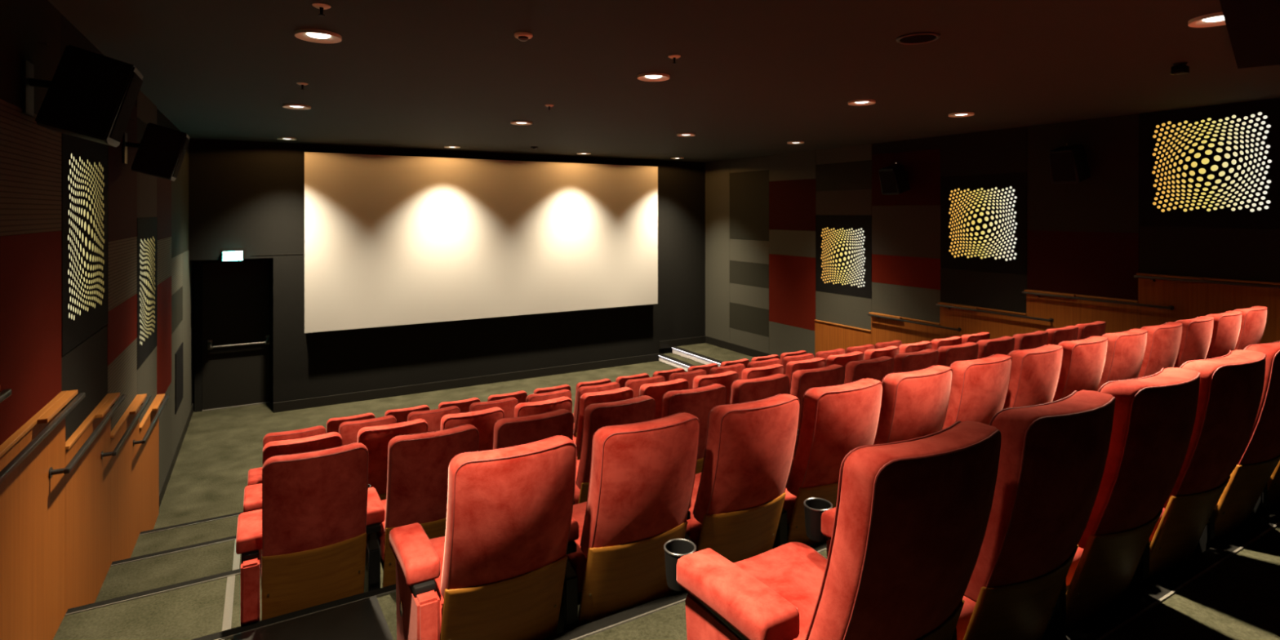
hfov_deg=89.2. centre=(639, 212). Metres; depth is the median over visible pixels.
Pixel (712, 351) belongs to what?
floor
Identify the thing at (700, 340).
baseboard
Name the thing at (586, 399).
chair
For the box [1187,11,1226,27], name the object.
recessed light
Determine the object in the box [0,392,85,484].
handrail
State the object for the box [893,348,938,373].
chair
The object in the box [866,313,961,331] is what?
handrail
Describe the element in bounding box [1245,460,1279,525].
chair
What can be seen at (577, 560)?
seat cushion
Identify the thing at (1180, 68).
ceiling camera
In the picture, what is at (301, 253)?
trim
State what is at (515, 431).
chair
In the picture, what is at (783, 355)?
chair
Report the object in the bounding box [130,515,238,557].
floor
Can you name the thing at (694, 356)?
step
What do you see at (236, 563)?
trim
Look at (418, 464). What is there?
chair
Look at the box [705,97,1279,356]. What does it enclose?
wall
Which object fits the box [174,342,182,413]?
wall panel
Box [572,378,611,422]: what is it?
chair
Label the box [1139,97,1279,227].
light panel
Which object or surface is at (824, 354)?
chair
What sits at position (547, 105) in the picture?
sprinkler
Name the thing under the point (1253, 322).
chair
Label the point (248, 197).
wall
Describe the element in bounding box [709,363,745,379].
chair
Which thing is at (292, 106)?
recessed light
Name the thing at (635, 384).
chair
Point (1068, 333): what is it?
chair
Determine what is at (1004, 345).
chair
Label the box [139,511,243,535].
step nosing
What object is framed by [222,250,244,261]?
exit sign
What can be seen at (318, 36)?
recessed light
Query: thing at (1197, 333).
chair
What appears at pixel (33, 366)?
wall
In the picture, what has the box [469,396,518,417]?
chair
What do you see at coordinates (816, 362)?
chair
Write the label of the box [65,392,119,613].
panelling
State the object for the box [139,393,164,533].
panelling
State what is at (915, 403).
chair
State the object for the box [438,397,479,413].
chair
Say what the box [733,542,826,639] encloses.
seat cushion
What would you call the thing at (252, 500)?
chair
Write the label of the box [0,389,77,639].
panelling
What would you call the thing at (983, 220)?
diffuser
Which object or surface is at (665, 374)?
chair
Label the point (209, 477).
floor
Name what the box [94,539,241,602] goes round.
floor
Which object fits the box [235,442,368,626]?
chair
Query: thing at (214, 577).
step nosing
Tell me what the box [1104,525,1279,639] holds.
floor
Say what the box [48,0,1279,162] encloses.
ceiling
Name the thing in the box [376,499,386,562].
seat cushion
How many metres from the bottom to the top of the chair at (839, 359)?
1.085 m
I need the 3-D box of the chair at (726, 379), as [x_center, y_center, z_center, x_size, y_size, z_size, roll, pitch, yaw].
[0.479,1.935,5.817,0.546,1.085,0.720,0,0,-30]
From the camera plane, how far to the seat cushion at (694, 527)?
2.85 m
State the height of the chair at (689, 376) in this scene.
1.085 m
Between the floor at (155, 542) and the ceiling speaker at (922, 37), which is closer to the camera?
the ceiling speaker at (922, 37)
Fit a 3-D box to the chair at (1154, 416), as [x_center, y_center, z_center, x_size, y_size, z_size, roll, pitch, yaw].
[1.368,1.032,2.172,0.546,1.085,0.720,0,0,-30]
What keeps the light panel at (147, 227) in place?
attached to the wall at (33, 366)
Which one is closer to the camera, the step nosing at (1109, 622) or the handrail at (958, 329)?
the step nosing at (1109, 622)
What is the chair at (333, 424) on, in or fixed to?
on the floor at (209, 477)
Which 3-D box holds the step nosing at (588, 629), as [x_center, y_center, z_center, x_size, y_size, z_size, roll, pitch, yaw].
[2.050,1.592,3.743,9.158,0.046,0.064,0,0,-30]
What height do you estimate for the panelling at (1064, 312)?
1.209 m
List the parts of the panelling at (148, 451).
wood panel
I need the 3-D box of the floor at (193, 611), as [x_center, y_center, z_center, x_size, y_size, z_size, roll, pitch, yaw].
[1.144,2.688,5.325,9.240,1.023,1.200,0,0,-30]
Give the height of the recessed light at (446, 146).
0.020 m
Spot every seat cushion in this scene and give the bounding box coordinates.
[261,549,262,589]
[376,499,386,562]
[429,536,444,636]
[566,502,586,592]
[573,459,580,504]
[685,472,702,551]
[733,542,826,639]
[782,455,796,525]
[826,539,976,639]
[1066,546,1084,586]
[1149,507,1164,541]
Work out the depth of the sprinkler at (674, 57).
4.46 m
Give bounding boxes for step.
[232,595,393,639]
[657,353,694,371]
[671,346,722,366]
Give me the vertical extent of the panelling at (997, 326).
1.207 m
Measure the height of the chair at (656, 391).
1.085 m
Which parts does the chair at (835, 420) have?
armrest, backrest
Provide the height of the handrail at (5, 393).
0.069 m
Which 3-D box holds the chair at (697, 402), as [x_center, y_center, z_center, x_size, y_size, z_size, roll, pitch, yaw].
[0.166,1.635,4.249,0.546,1.085,0.720,0,0,-30]
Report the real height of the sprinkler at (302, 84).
0.054 m
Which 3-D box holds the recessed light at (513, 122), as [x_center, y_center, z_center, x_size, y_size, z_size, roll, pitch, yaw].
[-1.417,-1.064,7.754,0.256,0.020,0.256,0,0,-30]
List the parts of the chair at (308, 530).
armrest, backrest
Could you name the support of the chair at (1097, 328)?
on the floor at (193, 611)
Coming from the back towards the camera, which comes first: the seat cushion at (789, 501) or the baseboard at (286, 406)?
the baseboard at (286, 406)
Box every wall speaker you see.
[22,40,142,146]
[122,118,190,181]
[878,162,910,195]
[1048,143,1090,184]
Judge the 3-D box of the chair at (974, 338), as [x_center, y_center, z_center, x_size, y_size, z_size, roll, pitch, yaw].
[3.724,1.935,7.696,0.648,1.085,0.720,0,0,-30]
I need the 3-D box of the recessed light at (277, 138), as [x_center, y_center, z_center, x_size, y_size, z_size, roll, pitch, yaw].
[-5.126,-1.064,9.419,0.256,0.020,0.256,0,0,-30]
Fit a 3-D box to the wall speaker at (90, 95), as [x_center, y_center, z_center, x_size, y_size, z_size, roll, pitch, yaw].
[-2.645,-0.569,3.091,0.415,0.494,0.319,0,0,-30]
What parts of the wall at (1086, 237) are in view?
acoustic panel, acoustic panel, acoustic panel, acoustic panel, acoustic panel, acoustic panel, acoustic panel, acoustic panel, acoustic panel, acoustic panel, acoustic panel, acoustic panel, acoustic panel, acoustic panel, acoustic panel, acoustic panel, acoustic panel, acoustic panel, acoustic panel, acoustic panel, acoustic panel, acoustic panel, acoustic panel, acoustic panel, acoustic panel, acoustic panel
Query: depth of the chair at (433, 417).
5.51 m
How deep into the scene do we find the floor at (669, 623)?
2.46 m
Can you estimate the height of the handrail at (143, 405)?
0.069 m
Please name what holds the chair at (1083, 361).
on the floor at (387, 602)
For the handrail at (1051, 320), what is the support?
attached to the panelling at (997, 326)
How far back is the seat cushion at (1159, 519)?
2.35 m
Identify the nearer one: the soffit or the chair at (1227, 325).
the soffit
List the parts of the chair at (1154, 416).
armrest, backrest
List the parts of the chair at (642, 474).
armrest, backrest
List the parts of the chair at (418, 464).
armrest, backrest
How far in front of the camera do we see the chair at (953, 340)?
7.10 m
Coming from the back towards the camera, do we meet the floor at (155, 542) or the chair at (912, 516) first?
the floor at (155, 542)
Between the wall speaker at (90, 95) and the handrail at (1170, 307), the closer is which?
the wall speaker at (90, 95)
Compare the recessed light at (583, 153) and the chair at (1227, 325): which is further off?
the recessed light at (583, 153)
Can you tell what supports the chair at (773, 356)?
on the floor at (209, 477)
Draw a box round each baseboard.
[159,403,193,507]
[273,353,659,413]
[658,335,705,349]
[705,336,780,359]
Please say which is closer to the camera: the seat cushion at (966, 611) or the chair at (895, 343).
the seat cushion at (966, 611)
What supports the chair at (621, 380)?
on the floor at (209, 477)
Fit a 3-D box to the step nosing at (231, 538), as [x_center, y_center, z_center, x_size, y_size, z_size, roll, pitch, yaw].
[0.246,2.495,6.858,9.158,0.046,0.064,0,0,-30]
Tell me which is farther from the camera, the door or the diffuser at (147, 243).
the door
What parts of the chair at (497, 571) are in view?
armrest, backrest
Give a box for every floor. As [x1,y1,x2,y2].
[53,563,383,639]
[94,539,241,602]
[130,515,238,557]
[153,360,686,528]
[224,591,579,639]
[580,550,827,639]
[663,352,706,365]
[676,342,753,361]
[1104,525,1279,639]
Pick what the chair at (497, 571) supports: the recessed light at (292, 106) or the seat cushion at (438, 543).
the seat cushion at (438, 543)
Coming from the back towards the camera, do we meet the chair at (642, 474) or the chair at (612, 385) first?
the chair at (612, 385)
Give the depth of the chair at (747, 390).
4.21 m
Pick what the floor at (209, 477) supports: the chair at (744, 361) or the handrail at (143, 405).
the chair at (744, 361)
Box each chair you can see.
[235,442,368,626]
[243,431,342,564]
[247,425,326,485]
[326,413,375,433]
[338,415,396,445]
[357,418,428,500]
[364,424,479,592]
[384,404,430,422]
[389,435,577,639]
[407,405,460,432]
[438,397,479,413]
[440,406,504,451]
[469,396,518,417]
[487,391,527,403]
[493,408,573,449]
[513,396,572,417]
[525,389,571,402]
[533,384,570,394]
[556,412,700,634]
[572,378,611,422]
[572,386,633,460]
[573,382,620,437]
[573,395,655,504]
[615,373,649,387]
[624,375,665,397]
[638,378,688,419]
[653,368,684,381]
[660,383,726,474]
[663,420,1001,639]
[668,368,706,389]
[673,393,799,593]
[687,363,718,374]
[692,370,738,404]
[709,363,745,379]
[720,358,749,368]
[728,373,789,404]
[740,364,783,379]
[746,358,781,368]
[751,354,778,361]
[772,377,883,549]
[779,350,806,364]
[782,353,814,374]
[784,357,825,394]
[789,364,844,429]
[794,364,952,452]
[803,390,1115,639]
[814,348,845,364]
[825,351,863,368]
[843,355,893,384]
[845,344,874,353]
[863,346,898,359]
[874,340,902,349]
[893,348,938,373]
[898,341,931,353]
[930,336,961,350]
[937,342,978,367]
[942,354,1012,429]
[960,332,990,343]
[976,336,1014,359]
[1003,344,1063,408]
[1012,330,1048,350]
[1041,367,1200,639]
[1044,325,1078,345]
[1052,336,1107,401]
[1075,320,1106,340]
[1096,328,1147,391]
[1123,349,1266,600]
[1137,322,1182,377]
[1173,315,1213,368]
[1191,340,1279,559]
[1205,311,1241,359]
[1233,306,1266,350]
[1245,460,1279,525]
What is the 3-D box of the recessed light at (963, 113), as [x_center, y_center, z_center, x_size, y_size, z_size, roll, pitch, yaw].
[3.516,-1.064,7.098,0.256,0.020,0.256,0,0,-30]
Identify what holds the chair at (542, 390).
on the floor at (209, 477)
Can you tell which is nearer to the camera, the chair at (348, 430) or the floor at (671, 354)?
the chair at (348, 430)
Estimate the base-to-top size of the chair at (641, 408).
1.085 m
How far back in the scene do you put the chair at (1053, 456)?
1.63 m
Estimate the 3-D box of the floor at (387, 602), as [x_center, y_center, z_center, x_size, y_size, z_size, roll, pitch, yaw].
[1.745,2.538,4.287,9.240,1.324,1.200,0,0,-30]
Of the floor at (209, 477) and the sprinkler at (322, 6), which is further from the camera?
the floor at (209, 477)
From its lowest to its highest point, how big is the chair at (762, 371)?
1.085 m
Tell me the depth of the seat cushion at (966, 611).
1.79 m
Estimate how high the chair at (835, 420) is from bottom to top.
1.085 m
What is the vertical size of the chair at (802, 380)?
1.085 m
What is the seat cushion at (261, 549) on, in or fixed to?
on the chair at (308, 530)
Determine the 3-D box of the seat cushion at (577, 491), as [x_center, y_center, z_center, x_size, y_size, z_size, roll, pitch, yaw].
[-0.314,1.718,4.123,0.444,0.166,0.455,0,0,-30]
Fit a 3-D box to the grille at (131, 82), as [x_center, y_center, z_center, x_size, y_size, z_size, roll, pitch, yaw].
[-2.508,-0.509,3.170,0.097,0.318,0.240,0,0,-30]
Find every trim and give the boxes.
[222,574,235,631]
[232,539,239,570]
[250,253,304,255]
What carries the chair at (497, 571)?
on the floor at (387, 602)
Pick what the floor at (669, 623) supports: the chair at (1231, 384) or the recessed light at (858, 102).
the chair at (1231, 384)
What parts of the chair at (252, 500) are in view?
backrest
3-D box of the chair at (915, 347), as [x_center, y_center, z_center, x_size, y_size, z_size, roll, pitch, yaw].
[2.765,1.935,7.141,0.546,1.085,0.720,0,0,-30]
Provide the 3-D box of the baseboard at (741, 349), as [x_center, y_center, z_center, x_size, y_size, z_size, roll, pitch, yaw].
[2.232,2.760,12.647,0.018,0.160,3.250,0,0,-30]
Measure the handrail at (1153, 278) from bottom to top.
0.069 m
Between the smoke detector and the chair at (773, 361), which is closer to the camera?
the smoke detector
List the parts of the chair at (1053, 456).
armrest, backrest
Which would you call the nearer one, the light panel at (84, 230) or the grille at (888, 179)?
the light panel at (84, 230)
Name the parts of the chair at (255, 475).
backrest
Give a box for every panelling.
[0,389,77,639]
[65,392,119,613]
[111,393,146,564]
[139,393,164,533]
[814,319,871,355]
[868,311,939,345]
[937,302,1026,339]
[1024,288,1137,333]
[1136,272,1279,343]
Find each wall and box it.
[0,0,192,493]
[188,137,705,411]
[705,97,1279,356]
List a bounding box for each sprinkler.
[296,82,308,89]
[311,2,330,16]
[545,104,553,111]
[667,54,680,64]
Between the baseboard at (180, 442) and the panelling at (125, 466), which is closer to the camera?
the panelling at (125, 466)
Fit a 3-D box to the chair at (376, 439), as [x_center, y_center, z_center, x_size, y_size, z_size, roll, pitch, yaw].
[-1.808,1.935,4.492,0.546,1.085,0.720,0,0,-30]
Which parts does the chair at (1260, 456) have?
armrest, backrest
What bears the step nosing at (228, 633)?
attached to the floor at (387, 602)
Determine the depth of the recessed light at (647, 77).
5.11 m
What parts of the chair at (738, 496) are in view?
armrest, backrest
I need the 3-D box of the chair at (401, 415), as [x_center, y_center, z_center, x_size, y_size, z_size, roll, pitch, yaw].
[-2.554,2.538,6.834,0.546,1.085,0.720,0,0,-30]
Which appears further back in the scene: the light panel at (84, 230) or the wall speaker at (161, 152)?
the wall speaker at (161, 152)
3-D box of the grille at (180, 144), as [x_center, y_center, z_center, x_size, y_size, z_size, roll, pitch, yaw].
[-3.711,-0.439,5.247,0.097,0.318,0.240,0,0,-30]
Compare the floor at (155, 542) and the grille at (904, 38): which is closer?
the grille at (904, 38)
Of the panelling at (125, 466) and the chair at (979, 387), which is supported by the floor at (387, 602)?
the chair at (979, 387)
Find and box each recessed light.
[276,137,297,140]
[282,103,311,109]
[294,28,342,43]
[444,145,460,148]
[510,120,532,124]
[577,152,591,155]
[637,72,669,81]
[671,157,684,159]
[676,133,695,136]
[786,141,804,144]
[848,99,875,106]
[948,111,974,117]
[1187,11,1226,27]
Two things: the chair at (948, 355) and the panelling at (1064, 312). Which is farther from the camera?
the panelling at (1064, 312)
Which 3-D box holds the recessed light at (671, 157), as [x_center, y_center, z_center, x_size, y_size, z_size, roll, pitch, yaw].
[0.736,-1.064,12.815,0.256,0.020,0.256,0,0,-30]
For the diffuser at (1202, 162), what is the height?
1.100 m
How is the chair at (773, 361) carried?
on the floor at (155, 542)
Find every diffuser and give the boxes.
[67,153,104,320]
[139,235,155,343]
[821,226,865,287]
[948,186,1017,261]
[1151,111,1271,212]
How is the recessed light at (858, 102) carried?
in the ceiling
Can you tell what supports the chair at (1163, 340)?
on the floor at (387, 602)
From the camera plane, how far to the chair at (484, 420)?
4.51 m
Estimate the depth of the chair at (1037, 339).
5.79 m
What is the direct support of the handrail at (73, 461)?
attached to the panelling at (88, 484)
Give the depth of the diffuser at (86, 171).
3.98 m
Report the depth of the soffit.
3.47 m
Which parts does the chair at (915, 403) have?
backrest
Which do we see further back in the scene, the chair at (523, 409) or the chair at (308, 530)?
the chair at (523, 409)
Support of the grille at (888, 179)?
attached to the wall speaker at (894, 180)
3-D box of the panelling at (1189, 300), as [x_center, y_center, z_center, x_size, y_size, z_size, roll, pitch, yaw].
[5.725,1.270,6.552,0.082,1.211,1.198,0,0,-30]
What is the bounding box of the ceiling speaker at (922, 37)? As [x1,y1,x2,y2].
[896,31,940,44]
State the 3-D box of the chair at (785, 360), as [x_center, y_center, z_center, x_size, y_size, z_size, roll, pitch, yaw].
[1.706,2.236,7.915,0.546,1.085,0.720,0,0,-30]
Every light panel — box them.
[59,133,108,355]
[137,217,157,369]
[815,214,871,298]
[940,172,1026,274]
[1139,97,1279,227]
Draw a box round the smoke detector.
[514,31,532,41]
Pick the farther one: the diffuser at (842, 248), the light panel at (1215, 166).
the diffuser at (842, 248)
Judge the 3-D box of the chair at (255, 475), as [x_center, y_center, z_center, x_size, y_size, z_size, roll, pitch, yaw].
[-2.867,2.236,5.266,0.546,1.085,0.719,0,0,-30]
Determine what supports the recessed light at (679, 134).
in the ceiling
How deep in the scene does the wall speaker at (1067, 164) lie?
7.39 m
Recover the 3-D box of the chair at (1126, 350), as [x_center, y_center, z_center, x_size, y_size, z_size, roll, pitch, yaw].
[3.054,1.333,4.535,0.546,1.085,0.720,0,0,-30]
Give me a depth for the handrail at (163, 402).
5.76 m
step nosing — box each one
[65,564,261,615]
[111,535,236,566]
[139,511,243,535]
[191,583,395,639]
[542,541,826,639]
[1059,505,1279,639]
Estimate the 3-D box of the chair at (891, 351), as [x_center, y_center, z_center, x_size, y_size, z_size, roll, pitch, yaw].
[2.308,1.935,6.876,0.546,1.085,0.720,0,0,-30]
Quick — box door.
[194,257,272,412]
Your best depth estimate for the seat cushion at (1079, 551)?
2.07 m
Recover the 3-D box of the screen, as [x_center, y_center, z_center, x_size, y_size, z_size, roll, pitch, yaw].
[-2.453,0.472,11.724,6.429,2.810,0.149,0,0,-30]
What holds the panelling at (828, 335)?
attached to the wall at (1086, 237)
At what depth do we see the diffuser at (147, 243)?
6.07 m
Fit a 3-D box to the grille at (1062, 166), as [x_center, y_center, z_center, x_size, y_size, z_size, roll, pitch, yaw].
[4.831,-0.509,7.421,0.097,0.318,0.240,0,0,-30]
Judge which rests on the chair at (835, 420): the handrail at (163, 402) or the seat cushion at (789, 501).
the seat cushion at (789, 501)
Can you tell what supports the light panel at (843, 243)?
attached to the wall at (1086, 237)
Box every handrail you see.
[0,388,11,402]
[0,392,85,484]
[48,394,125,478]
[101,395,151,458]
[133,395,168,446]
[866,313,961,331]
[935,303,1053,322]
[1022,291,1174,310]
[1133,275,1279,288]
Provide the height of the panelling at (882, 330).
1.208 m
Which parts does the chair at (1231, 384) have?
armrest, backrest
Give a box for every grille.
[109,71,142,142]
[172,137,189,177]
[879,170,897,193]
[899,35,936,43]
[1048,152,1075,182]
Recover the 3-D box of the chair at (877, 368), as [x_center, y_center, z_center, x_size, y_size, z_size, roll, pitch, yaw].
[1.538,1.635,5.043,0.546,1.085,0.720,0,0,-30]
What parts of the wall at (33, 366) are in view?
acoustic panel, acoustic panel, acoustic panel, acoustic panel, acoustic panel, acoustic panel, acoustic panel, acoustic panel, acoustic panel, acoustic panel, acoustic panel, acoustic panel, acoustic panel, acoustic panel, acoustic panel, acoustic panel, acoustic panel, acoustic panel, acoustic panel, acoustic panel, acoustic panel, acoustic panel, acoustic panel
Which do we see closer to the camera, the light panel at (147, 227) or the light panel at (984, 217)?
the light panel at (147, 227)
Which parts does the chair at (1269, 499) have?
armrest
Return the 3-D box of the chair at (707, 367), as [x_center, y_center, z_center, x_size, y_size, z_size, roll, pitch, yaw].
[0.648,2.538,8.688,0.546,1.085,0.720,0,0,-30]
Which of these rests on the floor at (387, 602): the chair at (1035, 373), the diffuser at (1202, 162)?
the chair at (1035, 373)
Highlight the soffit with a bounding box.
[1219,0,1279,68]
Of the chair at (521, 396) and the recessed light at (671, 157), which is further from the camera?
the recessed light at (671, 157)
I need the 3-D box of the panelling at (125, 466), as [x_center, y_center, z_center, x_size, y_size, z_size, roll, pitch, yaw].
[-4.004,2.174,5.077,0.082,1.208,1.198,0,0,-30]
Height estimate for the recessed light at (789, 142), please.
0.020 m
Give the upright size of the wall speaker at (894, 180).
0.494 m
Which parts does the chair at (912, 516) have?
armrest, backrest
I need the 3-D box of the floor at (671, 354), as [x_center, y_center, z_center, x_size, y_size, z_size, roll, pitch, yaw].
[1.645,3.018,11.634,0.330,0.125,4.415,0,0,-30]
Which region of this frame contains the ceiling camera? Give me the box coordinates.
[1169,62,1189,75]
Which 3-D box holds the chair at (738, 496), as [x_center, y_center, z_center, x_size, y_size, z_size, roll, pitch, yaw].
[0.310,1.333,2.945,0.546,1.085,0.720,0,0,-30]
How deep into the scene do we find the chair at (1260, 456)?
2.45 m
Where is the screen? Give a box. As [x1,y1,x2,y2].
[304,151,657,333]
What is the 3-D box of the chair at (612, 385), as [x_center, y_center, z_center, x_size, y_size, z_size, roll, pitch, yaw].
[-0.580,2.236,6.590,0.546,1.085,0.720,0,0,-30]
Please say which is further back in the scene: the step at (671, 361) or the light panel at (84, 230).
the step at (671, 361)
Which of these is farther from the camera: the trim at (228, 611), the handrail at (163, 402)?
the handrail at (163, 402)
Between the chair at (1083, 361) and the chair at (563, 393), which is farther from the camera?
the chair at (563, 393)
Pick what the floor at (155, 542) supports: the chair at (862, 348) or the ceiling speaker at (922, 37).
the chair at (862, 348)

